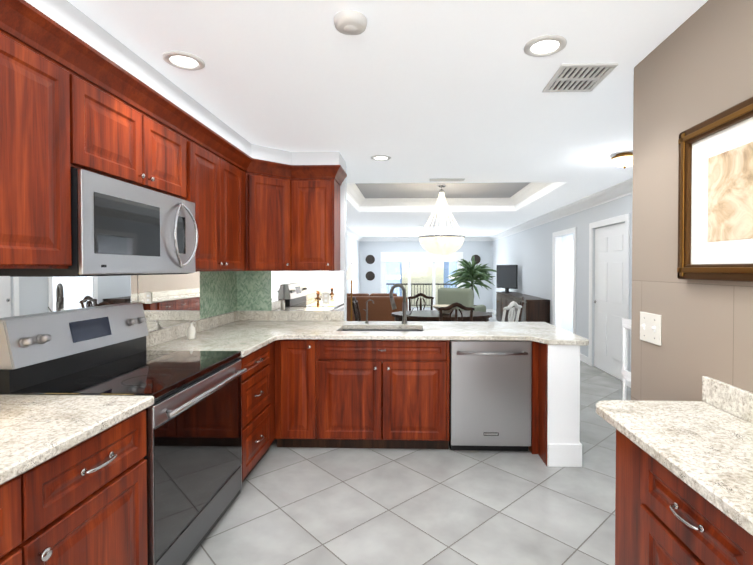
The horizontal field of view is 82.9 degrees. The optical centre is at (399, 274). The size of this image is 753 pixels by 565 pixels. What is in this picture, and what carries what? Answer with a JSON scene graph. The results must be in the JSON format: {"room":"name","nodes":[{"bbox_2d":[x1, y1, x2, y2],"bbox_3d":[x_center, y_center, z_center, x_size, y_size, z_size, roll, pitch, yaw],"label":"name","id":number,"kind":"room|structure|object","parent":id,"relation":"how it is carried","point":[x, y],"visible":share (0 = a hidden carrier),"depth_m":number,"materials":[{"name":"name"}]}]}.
{"room":"kitchen","nodes":[
{"label":"kitchen","id":0,"kind":"room"},
{"bbox_2d":[25,0,256,158],"bbox_3d":[-1.494,-1.027,1.887,0.420,0.122,4.775,0,1,2],"label":"soffit","id":1,"kind":"structure","parent":0,"point":[71,18],"depth_m":2.07,"materials":[{"name":"white paint"}]},
{"bbox_2d":[257,145,345,171],"bbox_3d":[-0.880,-1.058,3.928,0.683,0.122,0.660,0,1,2],"label":"soffit","id":2,"kind":"structure","parent":0,"point":[263,153],"depth_m":3.85,"materials":[{"name":"white paint"}]},
{"bbox_2d":[67,0,707,236],"bbox_3d":[1.464,-1.284,5.579,6.370,0.280,17.740,0,1,2],"label":"ceiling","id":3,"kind":"structure","parent":0,"point":[420,93],"depth_m":2.48,"materials":[{"name":"white paint"}]},
{"bbox_2d":[162,51,204,70],"bbox_3d":[-1.095,-1.086,2.167,0.195,0.012,0.195,-1,1,-43],"label":"recessed light","id":4,"kind":"object","parent":3,"relation":"in","point":[182,60],"depth_m":2.16,"materials":[{"name":"white"}]},
{"bbox_2d":[333,10,366,35],"bbox_3d":[-0.207,-1.067,1.814,0.144,0.040,0.144,0,1,2],"label":"smoke detector","id":5,"kind":"object","parent":3,"relation":"attached to","point":[350,22],"visible":1,"depth_m":1.78,"materials":[{"name":"white plastic"}]},
{"bbox_2d":[347,183,365,205],"bbox_3d":[-0.726,-1.325,6.620,0.130,0.130,2.370,0,1,2],"label":"crown molding","id":6,"kind":"structure","parent":3,"relation":"attached to","point":[354,192],"depth_m":7.01,"materials":[{"name":"white"}]},
{"bbox_2d":[371,155,390,160],"bbox_3d":[-0.172,-1.115,4.060,0.195,0.012,0.195,-1,1,-43],"label":"recessed light","id":7,"kind":"object","parent":3,"relation":"in","point":[376,157],"depth_m":4.05,"materials":[{"name":"white"}]},
{"bbox_2d":[359,198,515,206],"bbox_3d":[0.697,-1.343,7.847,2.900,0.130,0.130,0,1,2],"label":"crown molding","id":8,"kind":"structure","parent":3,"relation":"attached to","point":[370,202],"depth_m":7.84,"materials":[{"name":"white"}]},
{"bbox_2d":[418,184,464,258],"bbox_3d":[0.659,-0.820,6.591,0.720,1.136,0.720,0,1,2],"label":"chandelier","id":9,"kind":"object","parent":3,"relation":"hanging from","point":[440,245],"visible":1,"depth_m":6.41,"materials":[{"name":"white glass"}]},
{"bbox_2d":[429,178,464,181],"bbox_3d":[0.569,-1.130,5.058,0.420,0.012,0.130,0,1,2],"label":"ceiling vent","id":10,"kind":"object","parent":3,"relation":"in","point":[444,179],"visible":0.98,"depth_m":5.01,"materials":[{"name":"white metal"}]},
{"bbox_2d":[523,34,566,56],"bbox_3d":[0.693,-1.084,2.023,0.195,0.012,0.195,-1,1,-43],"label":"recessed light","id":11,"kind":"object","parent":3,"relation":"in","point":[546,45],"depth_m":2.01,"materials":[{"name":"white metal"}]},
{"bbox_2d":[542,63,618,92],"bbox_3d":[0.992,-1.089,2.364,0.290,0.012,0.340,0,1,2],"label":"ceiling vent","id":12,"kind":"object","parent":3,"relation":"in","point":[578,77],"visible":1,"depth_m":2.34,"materials":[{"name":"white metal"}]},
{"bbox_2d":[611,152,632,168],"bbox_3d":[2.090,-1.052,3.943,0.234,0.134,0.234,0,1,2],"label":"flush-mount ceiling light","id":13,"kind":"object","parent":3,"relation":"attached to","point":[624,160],"visible":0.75,"depth_m":3.88,"materials":[{"name":"white glass"}]},
{"bbox_2d":[186,312,630,564],"bbox_3d":[1.464,1.426,5.620,6.370,0.080,17.740,0,1,2],"label":"floor","id":14,"kind":"structure","parent":0,"point":[331,506],"depth_m":2.62,"materials":[{"name":"tile"}]},
{"bbox_2d":[0,409,147,564],"bbox_3d":[-1.393,0.999,1.214,0.676,0.904,1.125,0,1,2],"label":"base cabinet","id":15,"kind":"object","parent":14,"relation":"on","point":[84,502],"depth_m":1.42,"materials":[{"name":"brown wood"}]},
{"bbox_2d":[0,395,153,484],"bbox_3d":[-1.398,0.485,0.639,0.703,0.139,2.261,0,1,2],"label":"countertop","id":16,"kind":"structure","parent":15,"relation":"on","point":[36,430],"depth_m":1.46,"materials":[{"name":"stone"}]},
{"bbox_2d":[0,303,246,564],"bbox_3d":[-1.325,0.810,2.241,0.742,1.252,0.923,0,1,2],"label":"range","id":17,"kind":"object","parent":14,"relation":"on","point":[193,457],"visible":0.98,"depth_m":2.08,"materials":[{"name":"grey metal"}]},
{"bbox_2d":[238,341,274,482],"bbox_3d":[-1.336,0.971,3.084,0.676,0.904,0.743,0,1,2],"label":"base cabinet","id":18,"kind":"object","parent":14,"relation":"on","point":[258,382],"depth_m":3.01,"materials":[{"name":"brown wood"}]},
{"bbox_2d":[146,323,275,356],"bbox_3d":[-1.304,0.449,3.039,0.748,0.139,0.674,0,1,2],"label":"countertop","id":19,"kind":"structure","parent":18,"relation":"on","point":[247,338],"depth_m":3.12,"materials":[{"name":"stone"}]},
{"bbox_2d":[187,321,194,339],"bbox_3d":[-1.545,0.409,3.163,0.058,0.135,0.055,0,1,2],"label":"soap bottle","id":20,"kind":"object","parent":19,"relation":"on","point":[190,331],"visible":1,"depth_m":3.14,"materials":[{"name":"white plastic"}]},
{"bbox_2d":[188,311,585,343],"bbox_3d":[-0.116,0.439,3.705,3.083,0.139,1.087,0,1,2],"label":"countertop","id":21,"kind":"structure","parent":18,"relation":"on","point":[290,325],"depth_m":3.73,"materials":[{"name":"stone"}]},
{"bbox_2d":[363,299,373,322],"bbox_3d":[-0.289,0.347,4.051,0.112,0.231,0.083,0,1,2],"label":"tap","id":22,"kind":"object","parent":21,"relation":"on","point":[366,310],"visible":1,"depth_m":4.07,"materials":[{"name":"silver metal"}]},
{"bbox_2d":[342,329,422,362],"bbox_3d":[-0.157,0.622,3.765,0.804,0.224,0.464,0,1,2],"label":"sink","id":23,"kind":"object","parent":21,"relation":"in","point":[382,330],"visible":0.02,"depth_m":3.97,"materials":[{"name":"silver metal"}]},
{"bbox_2d":[389,284,413,323],"bbox_3d":[0.025,0.272,4.019,0.229,0.382,0.152,0,1,2],"label":"faucet","id":24,"kind":"object","parent":21,"relation":"on","point":[405,315],"visible":1,"depth_m":4.04,"materials":[{"name":"silver metal"}]},
{"bbox_2d":[275,340,338,447],"bbox_3d":[-0.812,0.960,3.830,0.364,0.904,0.820,0,1,2],"label":"base cabinet","id":25,"kind":"object","parent":14,"relation":"on","point":[306,371],"depth_m":3.42,"materials":[{"name":"brown wood"}]},
{"bbox_2d":[347,263,356,320],"bbox_3d":[-0.663,0.606,5.921,0.280,1.550,0.280,0,1,2],"label":"floor lamp","id":26,"kind":"object","parent":14,"relation":"on","point":[351,273],"visible":0.52,"depth_m":5.87,"materials":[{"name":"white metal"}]},
{"bbox_2d":[352,297,360,320],"bbox_3d":[-0.460,0.856,6.650,0.548,1.036,0.477,0,1,2],"label":"dining chair","id":27,"kind":"object","parent":14,"relation":"on","point":[356,310],"visible":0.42,"depth_m":6.63,"materials":[{"name":"brown wood"}]},
{"bbox_2d":[347,293,407,320],"bbox_3d":[-0.633,0.864,9.416,1.650,0.930,0.980,0,1,2],"label":"sofa","id":28,"kind":"object","parent":14,"relation":"on","point":[380,308],"visible":0.31,"depth_m":8.92,"materials":[{"name":"brown leather"}]},
{"bbox_2d":[408,293,433,310],"bbox_3d":[0.384,0.844,7.454,0.477,1.036,0.548,0,1,2],"label":"dining chair","id":29,"kind":"object","parent":14,"relation":"on","point":[422,295],"visible":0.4,"depth_m":7.66,"materials":[{"name":"brown wood"}]},
{"bbox_2d":[391,310,491,321],"bbox_3d":[0.659,0.983,6.618,1.560,0.775,1.040,0,1,2],"label":"dining table","id":30,"kind":"object","parent":14,"relation":"on","point":[429,315],"visible":0.29,"depth_m":6.30,"materials":[{"name":"brown wood"}]},
{"bbox_2d":[432,304,455,313],"bbox_3d":[0.707,0.532,6.560,0.400,0.122,0.400,0,1,2],"label":"centerpiece bowl","id":31,"kind":"object","parent":30,"relation":"on","point":[442,305],"visible":0.6,"depth_m":6.50,"materials":[{"name":"white ceramic"}]},
{"bbox_2d":[438,302,474,321],"bbox_3d":[0.754,0.869,5.794,0.477,1.036,0.548,0,1,2],"label":"dining chair","id":32,"kind":"object","parent":14,"relation":"on","point":[459,305],"visible":0.25,"depth_m":5.54,"materials":[{"name":"brown wood"}]},
{"bbox_2d":[438,288,485,311],"bbox_3d":[1.353,0.801,9.257,0.880,1.060,0.820,1,1,33],"label":"armchair","id":33,"kind":"object","parent":14,"relation":"on","point":[462,296],"visible":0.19,"depth_m":8.89,"materials":[{"name":"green fabric"}]},
{"bbox_2d":[446,256,496,305],"bbox_3d":[2.149,0.353,12.255,1.572,1.867,1.657,0,1,2],"label":"plant","id":34,"kind":"object","parent":14,"relation":"on","point":[470,272],"visible":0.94,"depth_m":12.14,"materials":[{"name":"green plant"}]},
{"bbox_2d":[449,340,531,450],"bbox_3d":[0.736,0.966,3.628,0.640,0.900,0.641,0,1,2],"label":"dishwasher","id":35,"kind":"object","parent":14,"relation":"on","point":[490,395],"visible":0.96,"depth_m":3.36,"materials":[{"name":"grey metal"}]},
{"bbox_2d":[501,301,521,321],"bbox_3d":[1.367,0.867,5.918,0.548,1.036,0.477,1,1,43],"label":"dining chair","id":36,"kind":"object","parent":14,"relation":"on","point":[511,309],"visible":0.17,"depth_m":5.75,"materials":[{"name":"white wood"}]},
{"bbox_2d":[518,296,524,321],"bbox_3d":[1.723,0.854,6.796,0.548,1.036,0.477,0,1,13],"label":"dining chair","id":37,"kind":"object","parent":14,"relation":"on","point":[522,301],"visible":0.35,"depth_m":6.55,"materials":[{"name":"brown wood"}]},
{"bbox_2d":[496,292,549,323],"bbox_3d":[2.754,0.893,9.825,0.496,0.860,3.000,0,1,2],"label":"tv console","id":38,"kind":"object","parent":14,"relation":"on","point":[536,309],"visible":0.42,"depth_m":8.48,"materials":[{"name":"brown wood"}]},
{"bbox_2d":[496,265,517,292],"bbox_3d":[2.748,0.094,10.864,0.385,0.704,0.709,0,1,2],"label":"tv","id":39,"kind":"object","parent":38,"relation":"on","point":[507,277],"visible":1,"depth_m":10.80,"materials":[{"name":"black plastic"}]},
{"bbox_2d":[547,344,581,466],"bbox_3d":[1.246,0.963,3.670,0.251,0.904,1.056,0,1,2],"label":"end column","id":40,"kind":"structure","parent":14,"relation":"on","point":[564,446],"depth_m":3.16,"materials":[{"name":"white paint"}]},
{"bbox_2d":[548,339,588,345],"bbox_3d":[1.252,0.498,3.115,0.297,0.039,0.010,0,1,2],"label":"countertop","id":41,"kind":"structure","parent":40,"relation":"on","point":[580,342],"depth_m":3.13,"materials":[{"name":"stone"}]},
{"bbox_2d":[615,429,630,564],"bbox_3d":[1.001,0.995,1.492,0.422,0.904,0.205,0,1,2],"label":"base cabinet","id":42,"kind":"object","parent":14,"relation":"on","point":[623,444],"depth_m":1.54,"materials":[{"name":"brown wood"}]},
{"bbox_2d":[622,318,631,399],"bbox_3d":[1.597,0.857,2.555,0.320,1.150,0.400,0,1,2],"label":"chair","id":43,"kind":"object","parent":14,"relation":"on","point":[626,325],"visible":0.1,"depth_m":2.73,"materials":[{"name":"white wood"}]},
{"bbox_2d":[631,441,752,564],"bbox_3d":[0.990,1.000,1.140,0.422,0.904,0.500,0,1,2],"label":"base cabinet","id":44,"kind":"object","parent":14,"relation":"on","point":[664,515],"depth_m":1.21,"materials":[{"name":"brown wood"}]},
{"bbox_2d":[596,376,752,535],"bbox_3d":[0.949,0.490,0.283,0.456,0.139,2.830,0,1,2],"label":"countertop","id":45,"kind":"structure","parent":44,"relation":"on","point":[703,448],"depth_m":1.33,"materials":[{"name":"stone"}]},
{"bbox_2d":[149,0,752,400],"bbox_3d":[1.464,0.121,5.600,6.370,2.530,17.740,0,1,2],"label":"wall","id":46,"kind":"structure","parent":0,"point":[695,68],"depth_m":1.99,"materials":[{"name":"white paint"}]},
{"bbox_2d":[0,0,79,268],"bbox_3d":[-1.540,-0.490,1.453,0.367,0.935,0.608,0,1,2],"label":"upper cabinet","id":47,"kind":"object","parent":46,"relation":"attached to","point":[68,100],"depth_m":1.58,"materials":[{"name":"brown wood"}]},
{"bbox_2d":[0,272,199,331],"bbox_3d":[-1.721,0.199,1.534,0.005,0.401,4.020,0,1,2],"label":"backsplash","id":48,"kind":"structure","parent":46,"relation":"attached to","point":[168,300],"depth_m":2.47,"materials":[{"name":"clear glass"}]},
{"bbox_2d":[76,40,191,201],"bbox_3d":[-1.517,-0.714,2.223,0.367,0.510,0.935,0,1,2],"label":"upper cabinet","id":49,"kind":"object","parent":46,"relation":"attached to","point":[126,132],"depth_m":2.10,"materials":[{"name":"brown wood"}]},
{"bbox_2d":[0,168,197,276],"bbox_3d":[-1.473,-0.224,2.230,0.442,0.449,0.923,0,1,2],"label":"microwave","id":50,"kind":"object","parent":49,"relation":"attached to","point":[120,228],"visible":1,"depth_m":2.02,"materials":[{"name":"grey metal"}]},
{"bbox_2d":[192,120,247,271],"bbox_3d":[-1.489,-0.506,3.172,0.367,0.955,0.952,0,1,2],"label":"upper cabinet","id":51,"kind":"object","parent":46,"relation":"attached to","point":[219,170],"depth_m":3.08,"materials":[{"name":"brown wood"}]},
{"bbox_2d":[200,271,271,318],"bbox_3d":[-1.474,0.164,3.914,0.357,0.401,0.747,0,1,2],"label":"tile backsplash","id":52,"kind":"structure","parent":46,"relation":"attached to","point":[222,292],"depth_m":4.21,"materials":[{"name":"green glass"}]},
{"bbox_2d":[248,156,291,270],"bbox_3d":[-1.323,-0.517,3.957,0.652,0.955,0.628,0,1,2],"label":"upper cabinet","id":53,"kind":"object","parent":46,"relation":"attached to","point":[269,183],"depth_m":3.77,"materials":[{"name":"brown wood"}]},
{"bbox_2d":[271,271,343,310],"bbox_3d":[-0.918,0.158,4.268,0.730,0.401,0.004,0,1,2],"label":"backsplash","id":54,"kind":"structure","parent":46,"relation":"attached to","point":[291,290],"depth_m":4.27,"materials":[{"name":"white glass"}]},
{"bbox_2d":[322,293,328,303],"bbox_3d":[-0.733,0.234,4.257,0.070,0.115,0.010,0,1,2],"label":"electrical outlet plate","id":55,"kind":"object","parent":54,"relation":"attached to","point":[325,298],"visible":1,"depth_m":4.25,"materials":[{"name":"white plastic"}]},
{"bbox_2d":[292,165,339,270],"bbox_3d":[-0.793,-0.519,4.078,0.400,0.955,0.353,0,1,2],"label":"upper cabinet","id":56,"kind":"object","parent":46,"relation":"attached to","point":[315,188],"depth_m":3.91,"materials":[{"name":"brown wood"}]},
{"bbox_2d":[347,227,363,240],"bbox_3d":[-1.417,-1.131,9.405,0.140,0.140,10.030,0,1,2],"label":"crown molding","id":57,"kind":"structure","parent":46,"relation":"attached to","point":[350,232],"depth_m":12.54,"materials":[{"name":"white paint"}]},
{"bbox_2d":[386,283,455,307],"bbox_3d":[0.787,0.825,15.322,6.628,0.990,1.629,0,1,2],"label":"railing","id":58,"kind":"object","parent":46,"relation":"attached to","point":[417,284],"depth_m":15.97,"materials":[{"name":"black metal"}]},
{"bbox_2d":[381,252,462,310],"bbox_3d":[0.763,0.239,14.413,2.780,2.030,0.130,0,1,2],"label":"sliding door","id":59,"kind":"structure","parent":46,"relation":"in","point":[410,257],"depth_m":14.37,"materials":[{"name":"white"}]},
{"bbox_2d":[366,255,480,280],"bbox_3d":[0.802,-0.245,14.351,3.880,0.880,0.034,0,1,2],"label":"plaque","id":60,"kind":"object","parent":46,"relation":"attached to","point":[370,275],"visible":1,"depth_m":14.39,"materials":[{"name":"brown metal"}]},
{"bbox_2d":[364,237,488,240],"bbox_3d":[0.895,-1.205,14.282,4.170,0.140,0.140,0,1,2],"label":"crown molding","id":61,"kind":"structure","parent":46,"relation":"attached to","point":[365,238],"depth_m":14.28,"materials":[{"name":"white paint"}]},
{"bbox_2d":[509,182,553,204],"bbox_3d":[2.043,-1.323,6.537,0.130,0.130,2.370,0,1,2],"label":"crown molding","id":62,"kind":"structure","parent":46,"relation":"attached to","point":[532,188],"depth_m":6.77,"materials":[{"name":"white paint"}]},
{"bbox_2d":[489,178,632,240],"bbox_3d":[2.884,-1.111,8.055,0.140,0.140,12.470,0,1,2],"label":"crown molding","id":63,"kind":"structure","parent":46,"relation":"attached to","point":[617,191],"depth_m":6.76,"materials":[{"name":"white"}]},
{"bbox_2d":[580,353,587,363],"bbox_3d":[2.907,1.314,6.765,0.015,0.110,0.580,0,1,2],"label":"baseboard","id":64,"kind":"structure","parent":46,"relation":"attached to","point":[584,358],"depth_m":6.66,"materials":[{"name":"white wood"}]},
{"bbox_2d":[552,214,629,385],"bbox_3d":[2.963,0.291,6.733,0.139,2.155,2.860,0,1,2],"label":"door frame","id":65,"kind":"structure","parent":46,"relation":"attached to","point":[611,300],"depth_m":5.99,"materials":[{"name":"white wood"}]},
{"bbox_2d":[640,312,661,345],"bbox_3d":[1.221,0.259,2.080,0.020,0.144,0.179,0,1,2],"label":"switch plate","id":66,"kind":"object","parent":46,"relation":"attached to","point":[650,327],"visible":1,"depth_m":2.07,"materials":[{"name":"white plastic"}]},
{"bbox_2d":[677,97,752,281],"bbox_3d":[1.193,-0.288,1.540,0.044,0.620,0.550,0,1,2],"label":"picture frame","id":67,"kind":"object","parent":46,"relation":"attached to","point":[715,201],"visible":1,"depth_m":1.59,"materials":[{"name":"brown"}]},
{"label":"outside","id":68,"kind":"structure","parent":0,"visible":0},
{"bbox_2d":[386,262,401,295],"bbox_3d":[-1.189,-19.502,64.619,3.100,80.000,10.100,0,1,2],"label":"tower","id":69,"kind":"structure","parent":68,"point":[389,272],"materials":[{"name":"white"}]},
{"bbox_2d":[444,262,456,287],"bbox_3d":[8.617,-24.527,66.249,2.600,90.000,10.100,0,1,2],"label":"tower","id":70,"kind":"structure","parent":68,"point":[453,264],"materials":[{"name":"blue"}]}
]}

